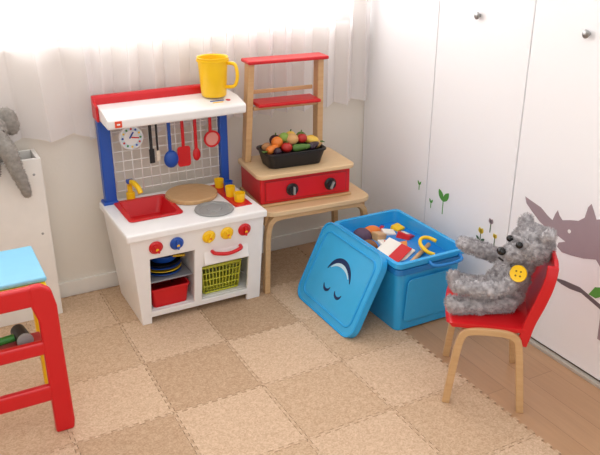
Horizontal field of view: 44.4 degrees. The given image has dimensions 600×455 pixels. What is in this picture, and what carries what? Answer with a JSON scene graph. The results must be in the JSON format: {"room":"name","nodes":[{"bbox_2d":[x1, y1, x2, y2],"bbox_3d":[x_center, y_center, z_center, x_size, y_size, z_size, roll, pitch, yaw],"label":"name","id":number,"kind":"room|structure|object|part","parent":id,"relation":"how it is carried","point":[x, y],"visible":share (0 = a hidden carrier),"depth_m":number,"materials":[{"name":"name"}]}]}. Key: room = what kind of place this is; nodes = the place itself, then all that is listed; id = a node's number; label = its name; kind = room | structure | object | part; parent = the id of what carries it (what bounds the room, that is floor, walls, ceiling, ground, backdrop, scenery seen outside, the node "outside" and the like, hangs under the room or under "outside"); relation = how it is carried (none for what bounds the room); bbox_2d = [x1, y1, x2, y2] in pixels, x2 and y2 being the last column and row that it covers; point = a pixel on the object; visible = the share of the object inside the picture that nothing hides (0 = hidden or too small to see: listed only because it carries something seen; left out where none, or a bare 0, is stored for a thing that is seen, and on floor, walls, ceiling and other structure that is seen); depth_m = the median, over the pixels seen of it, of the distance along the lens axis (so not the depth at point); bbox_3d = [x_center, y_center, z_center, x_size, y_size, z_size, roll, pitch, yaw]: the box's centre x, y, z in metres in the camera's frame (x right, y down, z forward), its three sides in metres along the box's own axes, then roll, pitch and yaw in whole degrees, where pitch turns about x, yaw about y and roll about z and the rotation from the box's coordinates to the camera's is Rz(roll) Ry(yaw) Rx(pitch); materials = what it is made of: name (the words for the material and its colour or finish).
{"room":"children's room","nodes":[
{"label":"children's room","id":0,"kind":"room"},
{"bbox_2d":[13,98,363,282],"bbox_3d":[-1.417,-0.799,2.510,3.990,2.508,0.120,-12,26,-26],"label":"wall","id":1,"kind":"structure","parent":0,"point":[70,164],"depth_m":3.13,"materials":[{"name":"paint"}]},
{"bbox_2d":[59,226,322,297],"bbox_3d":[-1.416,0.352,2.920,3.920,0.068,0.015,-12,26,-26],"label":"baseboard","id":2,"kind":"structure","parent":1,"relation":"attached to","point":[109,279],"depth_m":3.20,"materials":[{"name":"paint"}]},
{"bbox_2d":[518,333,599,388],"bbox_3d":[1.212,0.676,2.235,0.020,0.012,3.800,-12,26,-26],"label":"trim","id":3,"kind":"structure","parent":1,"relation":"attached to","point":[534,343],"depth_m":2.66,"materials":[{"name":"white wood"}]},
{"bbox_3d":[-0.965,-1.709,2.261,2.910,0.024,0.024,-12,26,-26],"label":"curtain rod","id":4,"kind":"object","parent":1,"relation":"attached to","visible":0},
{"bbox_2d":[0,0,96,141],"bbox_3d":[-1.469,-0.896,2.310,1.580,1.472,0.047,-12,26,-26],"label":"sheer curtain","id":5,"kind":"object","parent":4,"relation":"hanging from","point":[46,80],"visible":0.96,"depth_m":2.74,"materials":[{"name":"fabric"}]},
{"bbox_2d":[82,0,370,139],"bbox_3d":[-0.253,-1.143,2.907,1.315,1.490,0.072,-12,26,-26],"label":"sheer curtain","id":6,"kind":"object","parent":4,"relation":"hanging from","point":[134,45],"visible":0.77,"depth_m":3.04,"materials":[{"name":"fabric"}]},
{"bbox_2d":[64,241,599,454],"bbox_3d":[-0.484,1.075,1.382,3.950,0.050,3.950,-12,26,-26],"label":"floor","id":7,"kind":"structure","parent":0,"point":[562,408],"depth_m":2.55,"materials":[{"name":"laminate"}]},
{"bbox_2d":[0,246,560,454],"bbox_3d":[-0.530,0.920,1.671,2.889,0.008,3.209,-12,26,-26],"label":"floor mat","id":8,"kind":"object","parent":7,"relation":"on","point":[265,374],"visible":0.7,"depth_m":2.53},
{"bbox_2d":[0,149,62,326],"bbox_3d":[-1.390,0.104,2.727,0.890,0.660,0.141,-12,26,-26],"label":"shelf","id":9,"kind":"object","parent":8,"relation":"on","point":[24,222],"visible":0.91,"depth_m":2.79,"materials":[{"name":"white wood"}]},
{"bbox_2d":[0,107,32,198],"bbox_3d":[-1.113,-0.268,2.667,0.261,0.317,0.152,1,23,3],"label":"elephant","id":10,"kind":"object","parent":9,"relation":"on","point":[10,124],"visible":0.93,"depth_m":2.63},
{"bbox_2d":[0,246,74,431],"bbox_3d":[-1.018,0.393,2.238,0.535,0.515,0.315,-12,26,-26],"label":"workbench","id":11,"kind":"object","parent":8,"relation":"on","point":[23,285],"visible":1,"depth_m":2.19,"materials":[{"name":"red plastic"}]},
{"bbox_2d":[0,324,33,345],"bbox_3d":[-0.914,0.348,2.170,0.229,0.048,0.080,-16,28,-33],"label":"hammer","id":12,"kind":"object","parent":11,"relation":"on","point":[19,333],"visible":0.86,"depth_m":2.20,"materials":[{"name":"green plastic"}]},
{"bbox_3d":[-0.935,0.353,2.169,0.190,0.024,0.024,-16,28,-33],"label":"handle","id":13,"kind":"part","parent":12,"relation":"part of","materials":[{"name":"green plastic"}]},
{"bbox_2d":[0,331,40,349],"bbox_3d":[-0.981,0.386,2.160,0.435,0.012,0.102,-12,26,-26],"label":"tray","id":14,"kind":"object","parent":11,"relation":"on","point":[36,335],"depth_m":2.23,"materials":[{"name":"red plastic"}]},
{"bbox_3d":[-0.873,0.321,2.458,0.025,0.473,0.034,-12,26,-26],"label":"leg","id":15,"kind":"part","parent":11,"relation":"part of","materials":[{"name":"yellow plastic"}]},
{"bbox_3d":[-0.748,0.399,2.223,0.075,0.515,0.030,-12,26,-26],"label":"leg","id":16,"kind":"part","parent":11,"relation":"part of","materials":[{"name":"red plastic"}]},
{"bbox_2d":[90,84,266,324],"bbox_3d":[-0.464,-0.094,2.943,0.582,0.855,0.411,-12,26,-26],"label":"play kitchen","id":17,"kind":"object","parent":8,"relation":"on","point":[180,247],"visible":1,"depth_m":2.92,"materials":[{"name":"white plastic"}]},
{"bbox_3d":[-0.766,-0.259,2.909,0.047,0.365,0.040,-12,26,-26],"label":"post","id":18,"kind":"part","parent":17,"relation":"part of","materials":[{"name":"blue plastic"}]},
{"bbox_2d":[119,127,142,149],"bbox_3d":[-0.668,-0.356,2.906,0.100,0.100,0.010,-12,26,-26],"label":"clock","id":19,"kind":"object","parent":17,"relation":"on","point":[131,138],"depth_m":2.90,"materials":[{"name":"white plastic"}]},
{"bbox_2d":[126,179,142,199],"bbox_3d":[-0.669,-0.146,2.968,0.049,0.091,0.110,-12,26,-26],"label":"faucet","id":20,"kind":"object","parent":17,"relation":"on","point":[130,195],"depth_m":2.99,"materials":[{"name":"yellow plastic"}]},
{"bbox_2d":[114,194,182,222],"bbox_3d":[-0.603,-0.051,2.930,0.218,0.066,0.238,-12,26,-26],"label":"sink","id":21,"kind":"object","parent":17,"relation":"in","point":[144,209],"depth_m":2.98,"materials":[{"name":"red plastic"}]},
{"bbox_3d":[-0.599,-0.354,2.945,0.013,0.160,0.006,-12,26,-26],"label":"spatula handle","id":22,"kind":"part","parent":17,"relation":"part of","materials":[{"name":"black plastic"}]},
{"bbox_3d":[-0.598,-0.288,2.970,0.022,0.060,0.004,-12,26,-26],"label":"spatula blade","id":23,"kind":"part","parent":17,"relation":"part of","materials":[{"name":"black plastic"}]},
{"bbox_3d":[-0.537,0.076,2.743,0.054,0.053,0.019,-12,26,-26],"label":"knob","id":24,"kind":"part","parent":17,"relation":"part of","materials":[{"name":"red plastic"}]},
{"bbox_3d":[-0.576,-0.365,2.953,0.009,0.145,0.006,-12,26,-26],"label":"fork handle","id":25,"kind":"part","parent":17,"relation":"part of","materials":[{"name":"black plastic"}]},
{"bbox_3d":[-0.552,0.130,2.945,0.150,0.014,0.150,-12,26,-26],"label":"dish","id":26,"kind":"part","parent":17,"relation":"part of","materials":[{"name":"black plastic"}]},
{"bbox_3d":[-0.552,0.141,2.950,0.150,0.014,0.150,-12,26,-26],"label":"dish","id":27,"kind":"part","parent":17,"relation":"part of","materials":[{"name":"blue plastic"}]},
{"bbox_3d":[-0.552,0.153,2.955,0.150,0.014,0.150,-12,26,-26],"label":"dish","id":28,"kind":"part","parent":17,"relation":"part of","materials":[{"name":"yellow plastic"}]},
{"bbox_3d":[-0.552,0.165,2.960,0.150,0.014,0.150,-12,26,-26],"label":"dish","id":29,"kind":"part","parent":17,"relation":"part of","materials":[{"name":"blue plastic"}]},
{"bbox_3d":[-0.530,-0.372,2.977,0.014,0.158,0.006,-12,26,-26],"label":"ladle handle","id":30,"kind":"part","parent":17,"relation":"part of","materials":[{"name":"blue plastic"}]},
{"bbox_2d":[164,150,178,167],"bbox_3d":[-0.527,-0.280,3.010,0.062,0.074,0.036,-12,26,-26],"label":"ladle bowl","id":31,"kind":"object","parent":17,"relation":"on","point":[171,158],"depth_m":3.00,"materials":[{"name":"blue plastic"}]},
{"bbox_2d":[150,261,192,283],"bbox_3d":[-0.592,0.154,3.014,0.214,0.006,0.293,-12,26,-26],"label":"shelf","id":32,"kind":"object","parent":17,"relation":"attached to","point":[185,269],"depth_m":2.93,"materials":[{"name":"white wood"}]},
{"bbox_3d":[-0.465,0.061,2.779,0.054,0.053,0.019,-12,26,-26],"label":"knob","id":33,"kind":"part","parent":17,"relation":"part of","materials":[{"name":"blue plastic"}]},
{"bbox_3d":[-0.485,0.110,2.917,0.057,0.008,0.014,-5,24,-12],"label":"toy pan handle","id":34,"kind":"part","parent":17,"relation":"part of","materials":[{"name":"yellow plastic"}]},
{"bbox_3d":[-0.480,-0.393,2.998,0.014,0.140,0.006,-12,26,-26],"label":"turner handle","id":35,"kind":"part","parent":17,"relation":"part of","materials":[{"name":"red plastic"}]},
{"bbox_2d":[99,183,266,243],"bbox_3d":[-0.473,-0.073,2.950,0.565,0.030,0.405,-12,26,-26],"label":"countertop","id":36,"kind":"structure","parent":17,"relation":"on","point":[187,221],"depth_m":2.81,"materials":[{"name":"white plastic"}]},
{"bbox_3d":[-0.479,-0.294,3.037,0.056,0.086,0.004,-12,26,-26],"label":"turner blade","id":37,"kind":"part","parent":17,"relation":"part of","materials":[{"name":"red plastic"}]},
{"bbox_3d":[-0.432,-0.392,3.027,0.014,0.175,0.006,-12,26,-26],"label":"spoon handle","id":38,"kind":"part","parent":17,"relation":"part of","materials":[{"name":"red plastic"}]},
{"bbox_3d":[-0.401,0.172,2.908,0.545,0.392,0.073,-12,26,-26],"label":"panel","id":39,"kind":"part","parent":17,"relation":"part of","materials":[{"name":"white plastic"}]},
{"bbox_2d":[193,148,200,160],"bbox_3d":[-0.430,-0.305,3.061,0.034,0.056,0.016,-12,26,-26],"label":"spoon bowl","id":40,"kind":"object","parent":17,"relation":"on","point":[196,151],"depth_m":3.06,"materials":[{"name":"red plastic"}]},
{"bbox_2d":[152,263,246,310],"bbox_3d":[-0.473,0.241,3.125,0.490,0.014,0.299,-12,26,-26],"label":"shelf","id":41,"kind":"object","parent":17,"relation":"attached to","point":[241,285],"depth_m":3.05,"materials":[{"name":"white wood"}]},
{"bbox_3d":[-0.351,0.037,2.836,0.054,0.053,0.019,-12,26,-26],"label":"knob","id":42,"kind":"part","parent":17,"relation":"part of","materials":[{"name":"yellow plastic"}]},
{"bbox_3d":[-0.374,-0.441,3.040,0.014,0.095,0.006,-12,26,-26],"label":"whisk handle","id":43,"kind":"part","parent":17,"relation":"part of","materials":[{"name":"red plastic"}]},
{"bbox_3d":[-0.339,-0.073,2.902,0.156,0.008,0.156,-12,26,-26],"label":"burner","id":44,"kind":"part","parent":17,"relation":"part of","materials":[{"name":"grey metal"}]},
{"bbox_2d":[196,54,238,97],"bbox_3d":[-0.336,-0.602,2.924,0.142,0.155,0.152,-12,26,-26],"label":"pitcher","id":45,"kind":"object","parent":17,"relation":"on","point":[212,68],"visible":1,"depth_m":2.89,"materials":[{"name":"plastic"}]},
{"bbox_3d":[-0.268,-0.601,2.906,0.065,0.110,0.017,13,26,28],"label":"handle","id":46,"kind":"part","parent":45,"relation":"part of","materials":[{"name":"yellow plastic"}]},
{"bbox_2d":[214,177,223,187],"bbox_3d":[-0.344,-0.189,3.127,0.042,0.036,0.042,-12,26,-26],"label":"cup","id":47,"kind":"object","parent":17,"relation":"on","point":[219,181],"depth_m":3.12,"materials":[{"name":"yellow plastic"}]},
{"bbox_2d":[202,258,241,293],"bbox_3d":[-0.368,0.170,3.101,0.191,0.131,0.213,-12,26,-26],"label":"basket","id":48,"kind":"object","parent":17,"relation":"on","point":[221,279],"depth_m":3.05,"materials":[{"name":"yellow plastic"}]},
{"bbox_3d":[-0.329,-0.352,3.125,0.036,0.365,0.040,-12,26,-26],"label":"post","id":49,"kind":"part","parent":17,"relation":"part of","materials":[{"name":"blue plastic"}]},
{"bbox_2d":[204,243,248,265],"bbox_3d":[-0.287,0.102,2.906,0.190,0.072,0.046,-12,26,-26],"label":"drawer","id":50,"kind":"object","parent":17,"relation":"in","point":[214,253],"depth_m":2.90,"materials":[{"name":"white plastic"}]},
{"bbox_3d":[-0.285,0.023,2.868,0.054,0.053,0.019,-12,26,-26],"label":"knob","id":51,"kind":"part","parent":17,"relation":"part of","materials":[{"name":"yellow plastic"}]},
{"bbox_2d":[224,179,232,191],"bbox_3d":[-0.300,-0.174,3.080,0.038,0.045,0.038,-12,26,-26],"label":"cup","id":52,"kind":"object","parent":17,"relation":"on","point":[228,182],"depth_m":3.06,"materials":[{"name":"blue plastic"}]},
{"bbox_2d":[225,184,234,196],"bbox_3d":[-0.287,-0.150,3.029,0.042,0.042,0.042,-12,26,-26],"label":"cup","id":53,"kind":"object","parent":17,"relation":"on","point":[229,188],"depth_m":3.02,"materials":[{"name":"yellow plastic"}]},
{"bbox_2d":[210,185,251,206],"bbox_3d":[-0.290,-0.122,3.065,0.073,0.039,0.280,-12,26,-26],"label":"tray","id":54,"kind":"object","parent":17,"relation":"on","point":[229,198],"depth_m":3.01,"materials":[{"name":"red plastic"}]},
{"bbox_2d":[233,191,244,202],"bbox_3d":[-0.245,-0.125,2.978,0.048,0.035,0.048,-12,26,-26],"label":"cup","id":55,"kind":"object","parent":17,"relation":"on","point":[239,196],"depth_m":2.97,"materials":[{"name":"yellow plastic"}]},
{"bbox_3d":[-0.218,0.009,2.901,0.054,0.053,0.019,-12,26,-26],"label":"knob","id":56,"kind":"part","parent":17,"relation":"part of","materials":[{"name":"red plastic"}]},
{"bbox_2d":[298,222,386,337],"bbox_3d":[0.159,0.202,2.941,0.030,0.354,0.440,16,12,-34],"label":"lid","id":57,"kind":"object","parent":8,"relation":"on","point":[340,281],"depth_m":2.91,"materials":[{"name":"blue plastic"}]},
{"bbox_2d":[334,209,463,329],"bbox_3d":[0.402,0.175,3.012,0.332,0.305,0.514,-12,26,-26],"label":"storage bin","id":58,"kind":"object","parent":8,"relation":"on","point":[410,293],"visible":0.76,"depth_m":2.86,"materials":[{"name":"blue plastic"}]},
{"bbox_2d":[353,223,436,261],"bbox_3d":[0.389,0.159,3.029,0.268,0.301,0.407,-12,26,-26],"label":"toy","id":59,"kind":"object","parent":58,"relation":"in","point":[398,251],"visible":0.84,"depth_m":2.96,"materials":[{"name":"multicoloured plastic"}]},
{"bbox_2d":[377,237,414,260],"bbox_3d":[0.376,0.096,2.912,0.120,0.014,0.125,27,39,22],"label":"book","id":60,"kind":"object","parent":59,"relation":"on","point":[392,248],"depth_m":2.90,"materials":[{"name":"white paper"}]},
{"bbox_3d":[0.560,0.126,2.793,0.158,0.025,0.046,-12,26,-26],"label":"handle","id":61,"kind":"part","parent":58,"relation":"part of","materials":[{"name":"blue plastic"}]},
{"bbox_2d":[240,182,367,293],"bbox_3d":[0.013,0.019,3.303,0.504,0.380,0.345,-10,25,-22],"label":"wooden table","id":62,"kind":"object","parent":7,"relation":"on","point":[357,198],"visible":0.46,"depth_m":3.10,"materials":[{"name":"brown wood"}]},
{"bbox_2d":[238,52,353,207],"bbox_3d":[-0.017,-0.417,3.104,0.444,0.575,0.296,-10,25,-21],"label":"stove","id":63,"kind":"object","parent":62,"relation":"on","point":[327,178],"visible":0.95,"depth_m":3.10,"materials":[{"name":"brown wood"}]},
{"bbox_3d":[-0.219,-0.481,3.090,0.054,0.416,0.050,-10,25,-21],"label":"post","id":64,"kind":"part","parent":63,"relation":"part of","materials":[{"name":"brown wood"}]},
{"bbox_3d":[-0.079,-0.590,3.138,0.289,0.017,0.010,-10,25,-21],"label":"rail","id":65,"kind":"part","parent":63,"relation":"part of","materials":[{"name":"brown wood"}]},
{"bbox_2d":[241,52,328,64],"bbox_3d":[-0.061,-0.705,3.066,0.360,0.015,0.097,-10,25,-21],"label":"shelf","id":66,"kind":"object","parent":63,"relation":"attached to","point":[318,57],"depth_m":3.05,"materials":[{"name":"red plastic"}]},
{"bbox_3d":[-0.062,-0.519,3.126,0.289,0.016,0.015,-10,25,-21],"label":"rail","id":67,"kind":"part","parent":63,"relation":"part of","materials":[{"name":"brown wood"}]},
{"bbox_2d":[253,93,320,107],"bbox_3d":[-0.062,-0.539,3.123,0.284,0.015,0.115,-10,25,-21],"label":"shelf","id":68,"kind":"object","parent":63,"relation":"attached to","point":[301,99],"depth_m":3.11,"materials":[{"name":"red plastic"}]},
{"bbox_2d":[256,129,325,168],"bbox_3d":[-0.039,-0.340,3.119,0.290,0.133,0.160,-10,25,-21],"label":"basket","id":69,"kind":"object","parent":63,"relation":"on","point":[288,149],"visible":1,"depth_m":3.08,"materials":[{"name":"black plastic"}]},
{"bbox_3d":[-0.029,-0.157,3.060,0.054,0.054,0.023,-10,25,-21],"label":"knob","id":70,"kind":"part","parent":63,"relation":"part of","materials":[{"name":"black plastic"}]},
{"bbox_3d":[-0.022,-0.162,3.225,0.425,0.012,0.257,-10,25,-21],"label":"board","id":71,"kind":"part","parent":63,"relation":"part of","materials":[{"name":"brown wood"}]},
{"bbox_3d":[0.079,-0.531,3.208,0.030,0.416,0.050,-10,25,-21],"label":"post","id":72,"kind":"part","parent":63,"relation":"part of","materials":[{"name":"brown wood"}]},
{"bbox_3d":[0.132,-0.184,3.124,0.054,0.054,0.023,-10,25,-21],"label":"knob","id":73,"kind":"part","parent":63,"relation":"part of","materials":[{"name":"black plastic"}]},
{"bbox_3d":[0.074,0.081,3.179,0.502,0.363,0.030,-10,25,-22],"label":"leg frame","id":74,"kind":"part","parent":62,"relation":"part of","materials":[{"name":"brown wood"}]},
{"bbox_3d":[-0.048,-0.026,3.428,0.502,0.363,0.030,-10,25,-22],"label":"leg frame","id":75,"kind":"part","parent":62,"relation":"part of","materials":[{"name":"brown wood"}]},
{"bbox_2d":[442,250,558,412],"bbox_3d":[0.649,0.292,2.464,0.323,0.540,0.322,4,24,10],"label":"chair","id":76,"kind":"object","parent":7,"relation":"on","point":[523,320],"visible":0.58,"depth_m":2.35,"materials":[{"name":"red plastic"}]},
{"bbox_3d":[0.658,0.345,2.645,0.263,0.300,0.032,4,24,10],"label":"leg frame","id":77,"kind":"part","parent":76,"relation":"part of","materials":[{"name":"brown wood"}]},
{"bbox_3d":[0.604,0.457,2.383,0.263,0.300,0.032,4,24,10],"label":"leg frame","id":78,"kind":"part","parent":76,"relation":"part of","materials":[{"name":"brown wood"}]},
{"bbox_3d":[0.621,0.261,2.456,0.267,0.028,0.293,4,24,10],"label":"seat","id":79,"kind":"part","parent":76,"relation":"part of","materials":[{"name":"red plastic"}]},
{"bbox_2d":[443,212,557,315],"bbox_3d":[0.645,0.117,2.377,0.330,0.313,0.239,4,24,10],"label":"teddy bear","id":80,"kind":"object","parent":76,"relation":"on","point":[502,288],"visible":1,"depth_m":2.33},
{"bbox_3d":[0.735,0.248,2.280,0.097,0.284,0.023,4,24,10],"label":"rail","id":81,"kind":"part","parent":76,"relation":"part of","materials":[{"name":"red plastic"}]},
{"bbox_3d":[0.773,0.185,2.392,0.069,0.286,0.281,4,24,10],"label":"backrest","id":82,"kind":"part","parent":76,"relation":"part of","materials":[{"name":"red plastic"}]},
{"bbox_3d":[1.306,-0.473,1.748,0.100,2.508,3.920,-12,26,-26],"label":"wall","id":83,"kind":"structure","parent":0,"visible":0},
{"bbox_2d":[361,0,439,222],"bbox_3d":[0.441,-1.059,3.090,0.025,2.488,0.513,-12,26,-26],"label":"closet door","id":84,"kind":"structure","parent":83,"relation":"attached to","point":[398,105],"depth_m":3.28,"materials":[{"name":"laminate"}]},
{"bbox_2d":[424,0,536,275],"bbox_3d":[0.676,-0.879,2.670,0.045,2.488,0.505,-12,26,-26],"label":"closet door","id":85,"kind":"structure","parent":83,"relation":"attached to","point":[482,64],"depth_m":2.84,"materials":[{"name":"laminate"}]},
{"bbox_2d":[439,189,448,213],"bbox_3d":[0.609,-0.106,3.129,0.001,0.105,0.068,-12,26,-26],"label":"sticker","id":86,"kind":"object","parent":85,"relation":"attached to","point":[446,196],"visible":1,"depth_m":3.12,"materials":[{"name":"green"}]},
{"bbox_3d":[0.658,-0.784,2.718,0.020,0.028,0.028,-12,26,-26],"label":"knob","id":87,"kind":"part","parent":85,"relation":"part of","materials":[{"name":"silver metal"}]},
{"bbox_2d":[476,227,483,241],"bbox_3d":[0.725,0.031,2.953,0.001,0.066,0.049,-12,26,-26],"label":"sticker","id":88,"kind":"object","parent":85,"relation":"attached to","point":[480,230],"visible":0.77,"depth_m":2.95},
{"bbox_2d":[507,0,599,379],"bbox_3d":[0.918,-0.702,2.257,0.045,2.488,0.505,-12,26,-26],"label":"closet door","id":89,"kind":"structure","parent":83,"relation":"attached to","point":[558,168],"depth_m":2.50,"materials":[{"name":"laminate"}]},
{"bbox_3d":[0.899,-0.607,2.305,0.020,0.028,0.028,-12,26,-26],"label":"knob","id":90,"kind":"part","parent":89,"relation":"part of","materials":[{"name":"silver metal"}]},
{"bbox_3d":[1.168,-0.527,1.849,0.025,2.488,0.505,-12,26,-26],"label":"panel","id":91,"kind":"object","parent":83,"relation":"attached to","visible":0},
{"bbox_2d":[525,196,599,339],"bbox_3d":[1.027,0.131,2.385,0.002,0.560,0.855,-12,26,-26],"label":"sticker","id":92,"kind":"object","parent":91,"relation":"attached to","point":[581,237],"visible":0.98,"depth_m":2.51,"materials":[{"name":"grey paper"}]},
{"bbox_2d":[557,278,599,308],"bbox_3d":[0.981,0.225,2.518,0.001,0.102,0.300,-12,26,-26],"label":"sticker","id":93,"kind":"object","parent":91,"relation":"attached to","point":[595,292],"visible":0.95,"depth_m":2.52,"materials":[{"name":"paper"}]}
]}

